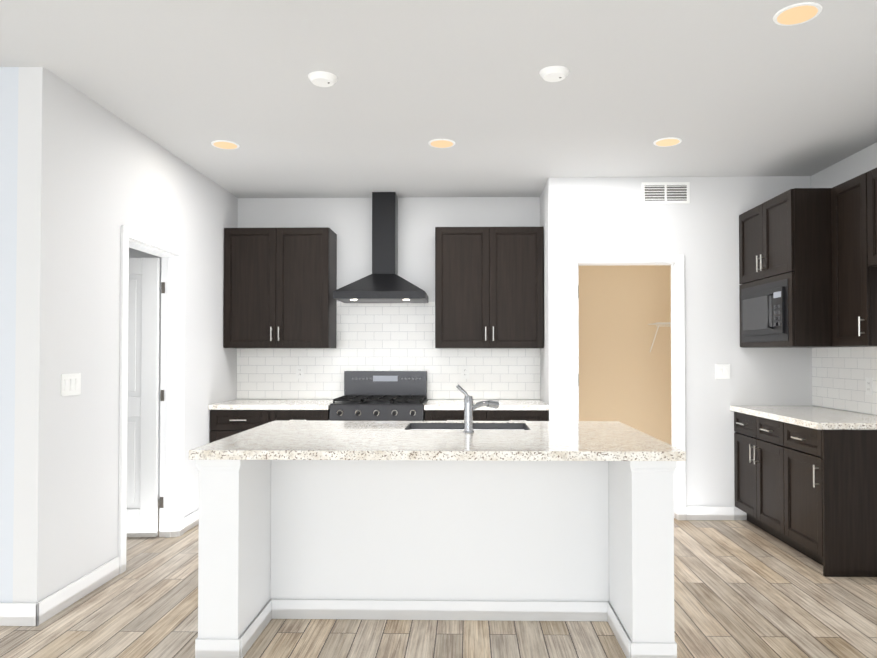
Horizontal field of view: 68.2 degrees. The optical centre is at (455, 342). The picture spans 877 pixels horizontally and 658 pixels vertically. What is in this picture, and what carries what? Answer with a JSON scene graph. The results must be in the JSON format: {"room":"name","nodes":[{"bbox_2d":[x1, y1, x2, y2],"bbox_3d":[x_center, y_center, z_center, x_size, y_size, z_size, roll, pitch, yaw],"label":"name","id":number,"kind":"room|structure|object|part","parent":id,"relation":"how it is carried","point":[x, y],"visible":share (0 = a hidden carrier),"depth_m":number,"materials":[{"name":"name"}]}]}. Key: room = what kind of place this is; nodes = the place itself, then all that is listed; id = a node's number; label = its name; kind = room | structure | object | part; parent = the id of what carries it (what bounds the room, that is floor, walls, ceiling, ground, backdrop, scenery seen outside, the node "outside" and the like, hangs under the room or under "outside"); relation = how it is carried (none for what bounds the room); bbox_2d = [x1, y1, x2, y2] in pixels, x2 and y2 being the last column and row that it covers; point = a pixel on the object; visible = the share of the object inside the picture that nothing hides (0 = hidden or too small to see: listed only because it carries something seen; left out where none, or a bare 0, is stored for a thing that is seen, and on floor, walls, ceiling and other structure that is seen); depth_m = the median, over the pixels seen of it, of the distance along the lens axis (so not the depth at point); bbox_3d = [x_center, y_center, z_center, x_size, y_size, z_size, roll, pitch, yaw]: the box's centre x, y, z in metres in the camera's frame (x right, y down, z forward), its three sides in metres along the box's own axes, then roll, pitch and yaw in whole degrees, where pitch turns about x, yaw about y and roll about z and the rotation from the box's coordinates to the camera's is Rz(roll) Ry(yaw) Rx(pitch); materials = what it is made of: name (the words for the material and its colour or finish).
{"room":"kitchen","nodes":[
{"label":"kitchen","id":0,"kind":"room"},
{"bbox_2d":[0,67,18,602],"bbox_3d":[-4.152,0.008,3.275,3.990,2.740,0.120,0,-1,1],"label":"wall","id":1,"kind":"structure","parent":0,"point":[8,149],"depth_m":3.18,"materials":[{"name":"white paint"}]},
{"bbox_2d":[0,603,38,625],"bbox_3d":[-4.027,1.322,3.185,4.003,0.110,0.013,0,-1,1],"label":"baseboard","id":2,"kind":"structure","parent":1,"relation":"attached to","point":[18,614],"depth_m":3.14,"materials":[{"name":"white"}]},
{"bbox_2d":[13,67,237,602],"bbox_3d":[-2.072,0.029,4.529,0.120,2.740,2.710,0,-1,1],"label":"wall","id":3,"kind":"structure","parent":0,"point":[92,176],"depth_m":3.54,"materials":[{"name":"white paint"}]},
{"bbox_2d":[61,373,80,395],"bbox_3d":[-2.027,0.221,3.420,0.012,0.116,0.164,0,-1,1],"label":"light switch","id":4,"kind":"object","parent":3,"relation":"attached to","point":[70,384],"visible":1,"depth_m":3.41,"materials":[{"name":"white plastic"}]},
{"bbox_2d":[36,509,198,625],"bbox_3d":[-2.011,1.339,4.185,0.013,0.110,2.093,0,-1,1],"label":"baseboard","id":5,"kind":"structure","parent":3,"relation":"attached to","point":[53,604],"depth_m":3.50,"materials":[{"name":"white wood"}]},
{"bbox_2d":[127,258,159,536],"bbox_3d":[-2.485,0.389,4.625,0.690,2.000,0.158,0,-1,1],"label":"door leaf","id":6,"kind":"structure","parent":3,"relation":"in","point":[143,396],"depth_m":4.64,"materials":[{"name":"white paint"}]},
{"bbox_2d":[118,225,185,573],"bbox_3d":[-2.069,0.346,4.329,0.143,2.100,0.860,0,-1,1],"label":"door frame","id":7,"kind":"structure","parent":3,"relation":"attached to","point":[172,402],"depth_m":4.67,"materials":[{"name":"white wood"}]},
{"bbox_2d":[129,197,539,498],"bbox_3d":[-1.564,0.052,5.934,4.660,2.740,0.120,0,-1,1],"label":"wall","id":8,"kind":"structure","parent":0,"point":[348,221],"depth_m":5.87,"materials":[{"name":"white paint"}]},
{"bbox_2d":[223,227,336,347],"bbox_3d":[-1.532,-0.470,5.689,0.905,1.035,0.376,0,-1,1],"label":"upper cabinet","id":9,"kind":"object","parent":8,"relation":"attached to","point":[280,285],"visible":1,"depth_m":5.54,"materials":[{"name":"brown wood"}]},
{"bbox_2d":[333,192,427,302],"bbox_3d":[-0.627,-0.838,5.612,0.760,0.968,0.501,0,-1,1],"label":"range hood","id":10,"kind":"object","parent":8,"relation":"attached to","point":[383,282],"visible":1,"depth_m":5.66,"materials":[{"name":"black metal"}]},
{"bbox_2d":[236,302,539,398],"bbox_3d":[-0.610,0.068,5.853,2.748,0.875,0.006,0,-1,1],"label":"wall tile","id":11,"kind":"structure","parent":8,"relation":"attached to","point":[385,336],"depth_m":5.85,"materials":[{"name":"white tile"}]},
{"bbox_2d":[296,366,303,377],"bbox_3d":[-1.405,0.266,5.857,0.072,0.116,0.009,0,-1,1],"label":"electrical outlet","id":12,"kind":"object","parent":11,"relation":"attached to","point":[299,371],"visible":1,"depth_m":5.86,"materials":[{"name":"white plastic"}]},
{"bbox_2d":[461,366,468,378],"bbox_3d":[0.089,0.265,5.828,0.072,0.116,0.009,0,-1,1],"label":"electrical outlet","id":13,"kind":"object","parent":11,"relation":"attached to","point":[464,372],"visible":1,"depth_m":5.83,"materials":[{"name":"white plastic"}]},
{"bbox_2d":[435,227,543,347],"bbox_3d":[0.293,-0.470,5.653,0.925,1.035,0.376,0,-1,1],"label":"upper cabinet","id":14,"kind":"object","parent":8,"relation":"attached to","point":[489,287],"visible":1,"depth_m":5.51,"materials":[{"name":"brown wood"}]},
{"bbox_2d":[0,499,876,657],"bbox_3d":[-1.640,1.404,1.772,9.070,0.100,10.140,0,-1,1],"label":"floor","id":15,"kind":"structure","parent":0,"point":[745,589],"depth_m":3.17,"materials":[{"name":"brown wood"}]},
{"bbox_2d":[208,399,335,442],"bbox_3d":[-1.502,0.960,5.525,0.970,0.910,0.656,0,-1,1],"label":"base cabinet","id":16,"kind":"object","parent":15,"relation":"on","point":[230,417],"visible":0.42,"depth_m":5.24,"materials":[{"name":"brown wood"}]},
{"bbox_2d":[329,371,427,420],"bbox_3d":[-0.629,0.832,5.481,0.757,1.165,0.701,0,-1,1],"label":"range","id":17,"kind":"object","parent":15,"relation":"on","point":[385,396],"visible":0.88,"depth_m":5.49,"materials":[{"name":"black metal"}]},
{"bbox_2d":[195,461,676,657],"bbox_3d":[-0.077,0.945,3.363,2.064,0.870,1.196,0,-1,1],"label":"kitchen island","id":18,"kind":"object","parent":15,"relation":"on","point":[468,518],"depth_m":3.22,"materials":[{"name":"white"}]},
{"bbox_2d":[189,429,685,460],"bbox_3d":[-0.076,0.486,3.127,2.116,0.040,0.760,0,-1,1],"label":"island countertop","id":19,"kind":"structure","parent":18,"relation":"on","point":[251,444],"depth_m":2.91,"materials":[{"name":"white stone"}]},
{"bbox_2d":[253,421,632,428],"bbox_3d":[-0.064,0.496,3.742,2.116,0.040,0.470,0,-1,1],"label":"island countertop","id":20,"kind":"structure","parent":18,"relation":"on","point":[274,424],"depth_m":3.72,"materials":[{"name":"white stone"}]},
{"bbox_2d":[405,421,528,428],"bbox_3d":[0.068,0.608,3.693,0.715,0.259,0.404,0,-1,1],"label":"sink","id":21,"kind":"object","parent":20,"relation":"in","point":[412,424],"depth_m":3.88,"materials":[{"name":"silver metal"}]},
{"bbox_2d":[457,385,498,432],"bbox_3d":[0.120,0.345,3.441,0.231,0.252,0.131,0,-1,1],"label":"faucet","id":22,"kind":"object","parent":20,"relation":"on","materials":[{"name":"silver metal"}]},
{"bbox_2d":[424,399,548,420],"bbox_3d":[0.254,0.960,5.490,0.997,0.910,0.656,0,-1,1],"label":"base cabinet","id":23,"kind":"object","parent":15,"relation":"on","point":[505,410],"visible":0.29,"depth_m":5.21,"materials":[{"name":"brown wood"}]},
{"bbox_2d":[734,413,777,538],"bbox_3d":[2.518,0.967,4.701,0.622,0.870,0.868,0,-1,1],"label":"base cabinet","id":24,"kind":"object","parent":15,"relation":"on","point":[756,438],"depth_m":4.74,"materials":[{"name":"brown wood"}]},
{"bbox_2d":[774,421,876,576],"bbox_3d":[2.507,0.957,4.110,0.622,0.870,0.546,0,-1,1],"label":"base cabinet","id":25,"kind":"object","parent":15,"relation":"on","point":[778,472],"depth_m":3.85,"materials":[{"name":"brown wood"}]},
{"bbox_2d":[730,405,876,428],"bbox_3d":[2.499,0.508,4.497,0.651,0.040,1.292,0,-1,1],"label":"countertop","id":26,"kind":"structure","parent":25,"relation":"on","point":[810,417],"depth_m":4.32,"materials":[{"name":"white stone"}]},
{"bbox_3d":[2.496,0.953,3.846,0.610,0.869,0.018,0,-1,1],"label":"right base cabinet side end panel","id":27,"kind":"part","parent":25,"relation":"part of","materials":[{"name":"brown wood"}]},
{"bbox_2d":[0,0,876,197],"bbox_3d":[-1.640,-1.436,1.819,9.070,0.100,10.140,0,-1,1],"label":"ceiling","id":28,"kind":"structure","parent":0,"point":[732,88],"depth_m":3.42,"materials":[{"name":"grey paint"}]},
{"bbox_2d":[211,140,239,148],"bbox_3d":[-1.558,-1.340,4.387,0.184,0.007,0.184,0,-1,1],"label":"recessed light","id":29,"kind":"object","parent":28,"relation":"in","point":[223,144],"visible":1,"depth_m":4.36,"materials":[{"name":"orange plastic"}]},
{"bbox_2d":[308,71,337,86],"bbox_3d":[-0.680,-1.346,3.319,0.150,0.029,0.150,0,-1,1],"label":"smoke detector","id":30,"kind":"object","parent":28,"relation":"attached to","point":[322,79],"visible":1,"depth_m":3.28,"materials":[{"name":"white plastic"}]},
{"bbox_2d":[428,139,454,147],"bbox_3d":[-0.090,-1.340,4.358,0.184,0.007,0.184,0,-1,1],"label":"recessed light","id":31,"kind":"object","parent":28,"relation":"in","point":[441,143],"visible":1,"depth_m":4.34,"materials":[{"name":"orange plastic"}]},
{"bbox_2d":[539,65,568,81],"bbox_3d":[0.498,-1.347,3.256,0.150,0.029,0.150,0,-1,1],"label":"smoke detector","id":32,"kind":"object","parent":28,"relation":"attached to","point":[556,73],"visible":1,"depth_m":3.22,"materials":[{"name":"white plastic"}]},
{"bbox_2d":[653,137,681,146],"bbox_3d":[1.421,-1.341,4.328,0.184,0.007,0.184,0,-1,1],"label":"recessed light","id":33,"kind":"object","parent":28,"relation":"in","point":[667,141],"visible":1,"depth_m":4.31,"materials":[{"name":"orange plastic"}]},
{"bbox_2d":[773,2,821,25],"bbox_3d":[1.426,-1.367,2.698,0.184,0.007,0.184,0,-1,1],"label":"recessed light","id":34,"kind":"object","parent":28,"relation":"in","point":[797,13],"visible":1,"depth_m":2.68,"materials":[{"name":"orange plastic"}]},
{"bbox_2d":[540,177,563,420],"bbox_3d":[0.828,0.053,6.003,0.120,2.740,1.630,0,-1,1],"label":"wall","id":35,"kind":"structure","parent":0,"point":[552,350],"depth_m":5.20,"materials":[{"name":"white paint"}]},
{"bbox_2d":[579,265,670,444],"bbox_3d":[1.885,0.063,6.627,1.970,2.740,0.100,0,-1,1],"label":"wall","id":36,"kind":"structure","parent":0,"point":[624,375],"depth_m":6.58,"materials":[{"name":"beige paint"}]},
{"bbox_2d":[648,322,670,351],"bbox_3d":[2.405,-0.051,6.415,0.902,0.289,0.304,0,-1,1],"label":"shelf","id":37,"kind":"object","parent":36,"relation":"attached to","point":[663,323],"visible":0.25,"depth_m":6.41,"materials":[{"name":"white plastic"}]},
{"bbox_2d":[564,176,812,519],"bbox_3d":[1.858,0.040,5.227,1.970,2.740,0.120,0,-1,1],"label":"wall","id":38,"kind":"structure","parent":0,"point":[616,216],"depth_m":5.17,"materials":[{"name":"white paint"}]},
{"bbox_2d":[570,255,685,519],"bbox_3d":[1.375,0.354,5.225,0.909,2.112,0.143,0,-1,1],"label":"door frame","id":39,"kind":"structure","parent":38,"relation":"attached to","point":[676,262],"depth_m":5.17,"materials":[{"name":"white wood"}]},
{"bbox_2d":[642,182,689,203],"bbox_3d":[1.687,-1.200,5.187,0.380,0.170,0.008,0,-1,1],"label":"air vent","id":40,"kind":"object","parent":38,"relation":"in","point":[665,192],"visible":1,"depth_m":5.19,"materials":[{"name":"white plastic"}]},
{"bbox_2d":[686,506,733,519],"bbox_3d":[1.475,1.355,5.162,1.473,0.110,0.043,0,-1,1],"label":"baseboard","id":41,"kind":"structure","parent":38,"relation":"attached to","point":[709,512],"depth_m":5.13,"materials":[{"name":"white wood"}]},
{"bbox_2d":[715,364,729,378],"bbox_3d":[2.131,0.229,5.153,0.118,0.116,0.012,0,-1,1],"label":"light switch","id":42,"kind":"object","parent":38,"relation":"attached to","point":[722,371],"visible":1,"depth_m":5.15,"materials":[{"name":"white plastic"}]},
{"bbox_2d":[811,142,876,414],"bbox_3d":[2.834,-0.017,1.708,0.120,2.740,10.140,0,-1,1],"label":"wall","id":43,"kind":"structure","parent":0,"point":[863,161],"depth_m":4.67,"materials":[{"name":"white paint"}]},
{"bbox_2d":[739,188,876,347],"bbox_3d":[2.513,-0.498,4.739,0.633,1.060,0.840,0,-1,1],"label":"upper cabinet","id":44,"kind":"object","parent":43,"relation":"attached to","point":[785,270],"visible":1,"depth_m":4.38,"materials":[{"name":"brown wood"}]},
{"bbox_2d":[812,347,876,414],"bbox_3d":[2.826,0.231,4.499,0.006,0.505,1.289,0,-1,1],"label":"wall tile","id":45,"kind":"structure","parent":43,"relation":"attached to","point":[840,375],"depth_m":4.70,"materials":[{"name":"white tile"}]},
{"bbox_2d":[866,378,872,394],"bbox_3d":[2.816,0.297,4.404,0.009,0.116,0.072,0,-1,1],"label":"electrical outlet","id":46,"kind":"object","parent":45,"relation":"attached to","point":[869,386],"visible":1,"depth_m":4.40,"materials":[{"name":"white plastic"}]},
{"bbox_2d":[831,172,876,345],"bbox_3d":[2.643,-0.508,4.121,0.348,1.060,0.385,0,-1,1],"label":"upper cabinet","id":47,"kind":"object","parent":43,"relation":"attached to","point":[854,298],"visible":0.96,"depth_m":4.10,"materials":[{"name":"brown wood"}]},
{"bbox_2d":[867,168,876,266],"bbox_3d":[2.630,-0.758,3.470,0.348,0.580,0.920,0,-1,1],"label":"upper cabinet","id":48,"kind":"object","parent":43,"relation":"attached to","point":[872,213],"visible":1,"depth_m":3.88,"materials":[{"name":"brown wood"}]}
]}

